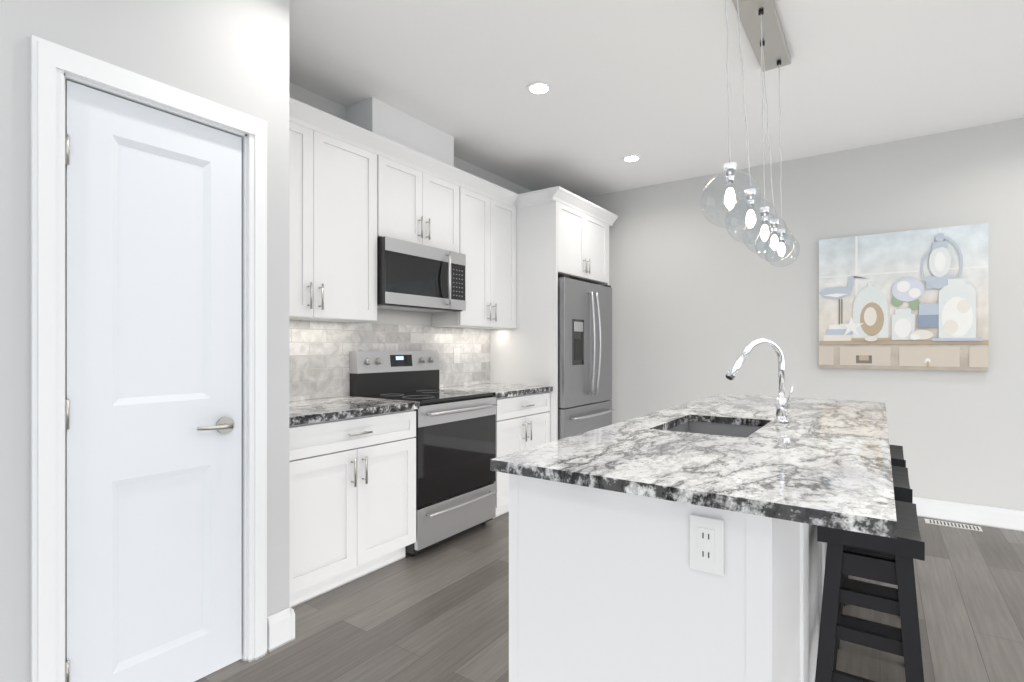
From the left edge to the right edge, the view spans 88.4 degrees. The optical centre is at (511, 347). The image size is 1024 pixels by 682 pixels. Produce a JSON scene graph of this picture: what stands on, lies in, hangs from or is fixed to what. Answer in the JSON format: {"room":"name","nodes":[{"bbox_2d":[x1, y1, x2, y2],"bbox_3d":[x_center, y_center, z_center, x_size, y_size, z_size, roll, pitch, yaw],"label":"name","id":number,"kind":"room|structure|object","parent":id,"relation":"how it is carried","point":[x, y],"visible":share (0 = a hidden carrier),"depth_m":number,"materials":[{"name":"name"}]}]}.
{"room":"kitchen","nodes":[
{"label":"kitchen","id":0,"kind":"room"},
{"bbox_2d":[0,0,288,681],"bbox_3d":[-2.815,-0.155,0.182,0.767,2.759,5.473,0,0,35],"label":"wall","id":1,"kind":"structure","parent":0,"point":[233,54],"depth_m":1.74,"materials":[{"name":"grey paint"}]},
{"bbox_2d":[31,35,266,681],"bbox_3d":[-1.236,0.160,1.851,0.139,2.129,0.712,0,0,35],"label":"door frame","id":2,"kind":"structure","parent":1,"relation":"attached to","point":[54,67],"depth_m":1.58,"materials":[{"name":"white wood"}]},
{"bbox_2d":[65,80,241,681],"bbox_3d":[-1.201,0.197,1.824,0.091,2.031,0.546,0,0,35],"label":"pantry door","id":3,"kind":"structure","parent":1,"relation":"in","point":[153,395],"depth_m":1.80,"materials":[{"name":"white wood"}]},
{"bbox_2d":[289,82,531,400],"bbox_3d":[-2.121,-0.155,1.931,0.100,2.759,9.135,0,0,35],"label":"wall","id":4,"kind":"structure","parent":0,"point":[328,106],"depth_m":3.73,"materials":[{"name":"white paint"}]},
{"bbox_2d":[289,101,380,324],"bbox_3d":[-1.188,-0.715,2.927,0.283,1.105,0.883,0,0,35],"label":"upper cabinet","id":5,"kind":"object","parent":4,"relation":"attached to","point":[355,191],"depth_m":2.95,"materials":[{"name":"white wood"}]},
{"bbox_2d":[381,137,460,252],"bbox_3d":[-0.715,-0.974,3.605,0.283,0.586,0.760,0,0,35],"label":"upper cabinet","id":6,"kind":"object","parent":4,"relation":"attached to","point":[421,196],"depth_m":3.49,"materials":[{"name":"white wood"}]},
{"bbox_2d":[346,97,453,166],"bbox_3d":[-0.741,-1.401,3.599,0.250,0.267,0.750,0,0,35],"label":"soffit","id":7,"kind":"object","parent":6,"relation":"on","point":[377,116],"depth_m":3.42,"materials":[{"name":"white paint"}]},
{"bbox_2d":[377,236,465,312],"bbox_3d":[-0.661,-0.468,3.567,0.394,0.416,0.755,0,0,35],"label":"microwave","id":8,"kind":"object","parent":6,"relation":"attached to","point":[414,277],"visible":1,"depth_m":3.42,"materials":[{"name":"silver metal"}]},
{"bbox_2d":[429,173,516,328],"bbox_3d":[-0.286,-0.715,4.217,0.283,1.105,0.723,0,0,35],"label":"upper cabinet","id":9,"kind":"object","parent":4,"relation":"attached to","point":[488,213],"depth_m":4.10,"materials":[{"name":"white wood"}]},
{"bbox_2d":[517,189,608,288],"bbox_3d":[0.367,-0.940,4.817,0.668,0.657,0.953,0,0,35],"label":"upper cabinet","id":10,"kind":"object","parent":4,"relation":"attached to","point":[559,233],"depth_m":4.38,"materials":[{"name":"white wood"}]},
{"bbox_2d":[194,512,1023,681],"bbox_3d":[1.155,1.264,-0.359,8.095,0.080,9.135,0,0,35],"label":"floor","id":11,"kind":"structure","parent":0,"point":[438,612],"depth_m":2.36,"materials":[{"name":"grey wood"}]},
{"bbox_2d":[289,409,415,607],"bbox_3d":[-1.052,0.786,2.832,0.615,0.875,0.883,0,0,35],"label":"base cabinet","id":12,"kind":"object","parent":11,"relation":"on","point":[352,483],"depth_m":2.64,"materials":[{"name":"white wood"}]},
{"bbox_2d":[289,397,419,424],"bbox_3d":[-1.043,0.329,2.825,0.640,0.040,0.887,0,0,35],"label":"countertop","id":13,"kind":"structure","parent":12,"relation":"on","point":[309,412],"depth_m":2.77,"materials":[{"name":"white stone"}]},
{"bbox_2d":[350,351,496,555],"bbox_3d":[-0.547,0.624,3.488,0.673,1.200,0.759,0,0,35],"label":"range","id":14,"kind":"object","parent":11,"relation":"on","point":[456,491],"visible":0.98,"depth_m":3.36,"materials":[{"name":"silver metal"}]},
{"bbox_2d":[493,393,552,518],"bbox_3d":[-0.151,0.786,4.121,0.615,0.875,0.721,0,0,35],"label":"base cabinet","id":15,"kind":"object","parent":11,"relation":"on","point":[522,423],"depth_m":3.88,"materials":[{"name":"white wood"}]},
{"bbox_2d":[441,381,552,396],"bbox_3d":[-0.142,0.329,4.114,0.640,0.040,0.726,0,0,35],"label":"countertop","id":16,"kind":"structure","parent":15,"relation":"on","point":[490,386],"depth_m":4.02,"materials":[{"name":"white stone"}]},
{"bbox_2d":[558,275,613,439],"bbox_3d":[0.428,0.320,4.774,0.780,1.808,0.915,0,0,35],"label":"refrigerator","id":17,"kind":"object","parent":11,"relation":"on","point":[584,356],"visible":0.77,"depth_m":4.49,"materials":[{"name":"grey metal"}]},
{"bbox_2d":[509,418,826,681],"bbox_3d":[0.943,0.779,2.240,0.659,0.890,2.397,0,0,35],"label":"kitchen island","id":18,"kind":"object","parent":11,"relation":"on","point":[679,543],"depth_m":1.27,"materials":[{"name":"white wood"}]},
{"bbox_2d":[490,394,896,538],"bbox_3d":[1.017,0.319,2.193,0.894,0.030,2.480,0,0,35],"label":"island countertop","id":19,"kind":"structure","parent":18,"relation":"on","point":[813,462],"depth_m":1.41,"materials":[{"name":"white stone"}]},
{"bbox_2d":[815,500,924,681],"bbox_3d":[1.169,0.881,1.721,0.300,0.686,0.482,0,0,35],"label":"stool","id":20,"kind":"object","parent":11,"relation":"on","point":[906,547],"visible":0.73,"depth_m":1.58,"materials":[{"name":"black wood"}]},
{"bbox_2d":[838,466,912,648],"bbox_3d":[1.553,0.881,2.270,0.300,0.686,0.482,0,0,35],"label":"stool","id":21,"kind":"object","parent":11,"relation":"on","point":[903,491],"visible":0.19,"depth_m":2.20,"materials":[{"name":"black wood"}]},
{"bbox_2d":[848,444,905,576],"bbox_3d":[1.919,0.881,2.794,0.300,0.686,0.482,0,0,35],"label":"stool","id":22,"kind":"object","parent":11,"relation":"on","point":[897,456],"visible":0.08,"depth_m":2.64,"materials":[{"name":"black wood"}]},
{"bbox_2d":[924,518,982,531],"bbox_3d":[3.038,1.222,3.629,0.300,0.005,0.110,0,0,35],"label":"floor vent","id":23,"kind":"object","parent":11,"relation":"in","point":[954,525],"visible":1,"depth_m":3.61,"materials":[{"name":"white metal"}]},
{"bbox_2d":[289,0,1023,197],"bbox_3d":[1.155,-1.571,-0.359,8.095,0.088,9.135,0,0,35],"label":"ceiling","id":24,"kind":"structure","parent":0,"point":[584,98],"depth_m":2.98,"materials":[{"name":"white paint"}]},
{"bbox_2d":[701,0,799,266],"bbox_3d":[1.060,-0.973,2.257,0.200,1.124,1.354,0,0,35],"label":"pendant light","id":25,"kind":"object","parent":24,"relation":"hanging from","point":[760,22],"visible":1,"depth_m":2.36,"materials":[{"name":"clear glass"}]},
{"bbox_2d":[584,118,1023,510],"bbox_3d":[3.785,-0.155,3.314,7.995,2.759,0.100,0,0,35],"label":"wall","id":26,"kind":"structure","parent":0,"point":[700,302],"depth_m":4.20,"materials":[{"name":"white paint"}]},
{"bbox_2d":[819,223,988,370],"bbox_3d":[2.840,-0.346,3.879,1.000,1.010,0.050,0,0,35],"label":"painting","id":27,"kind":"object","parent":26,"relation":"attached to","point":[913,300],"visible":0.98,"depth_m":3.84,"materials":[{"name":"fabric"}]},
{"bbox_2d":[913,497,1023,531],"bbox_3d":[4.053,1.157,3.057,7.260,0.135,0.016,0,0,35],"label":"baseboard","id":28,"kind":"structure","parent":26,"relation":"attached to","point":[1010,519],"depth_m":3.65,"materials":[{"name":"white wood"}]}
]}

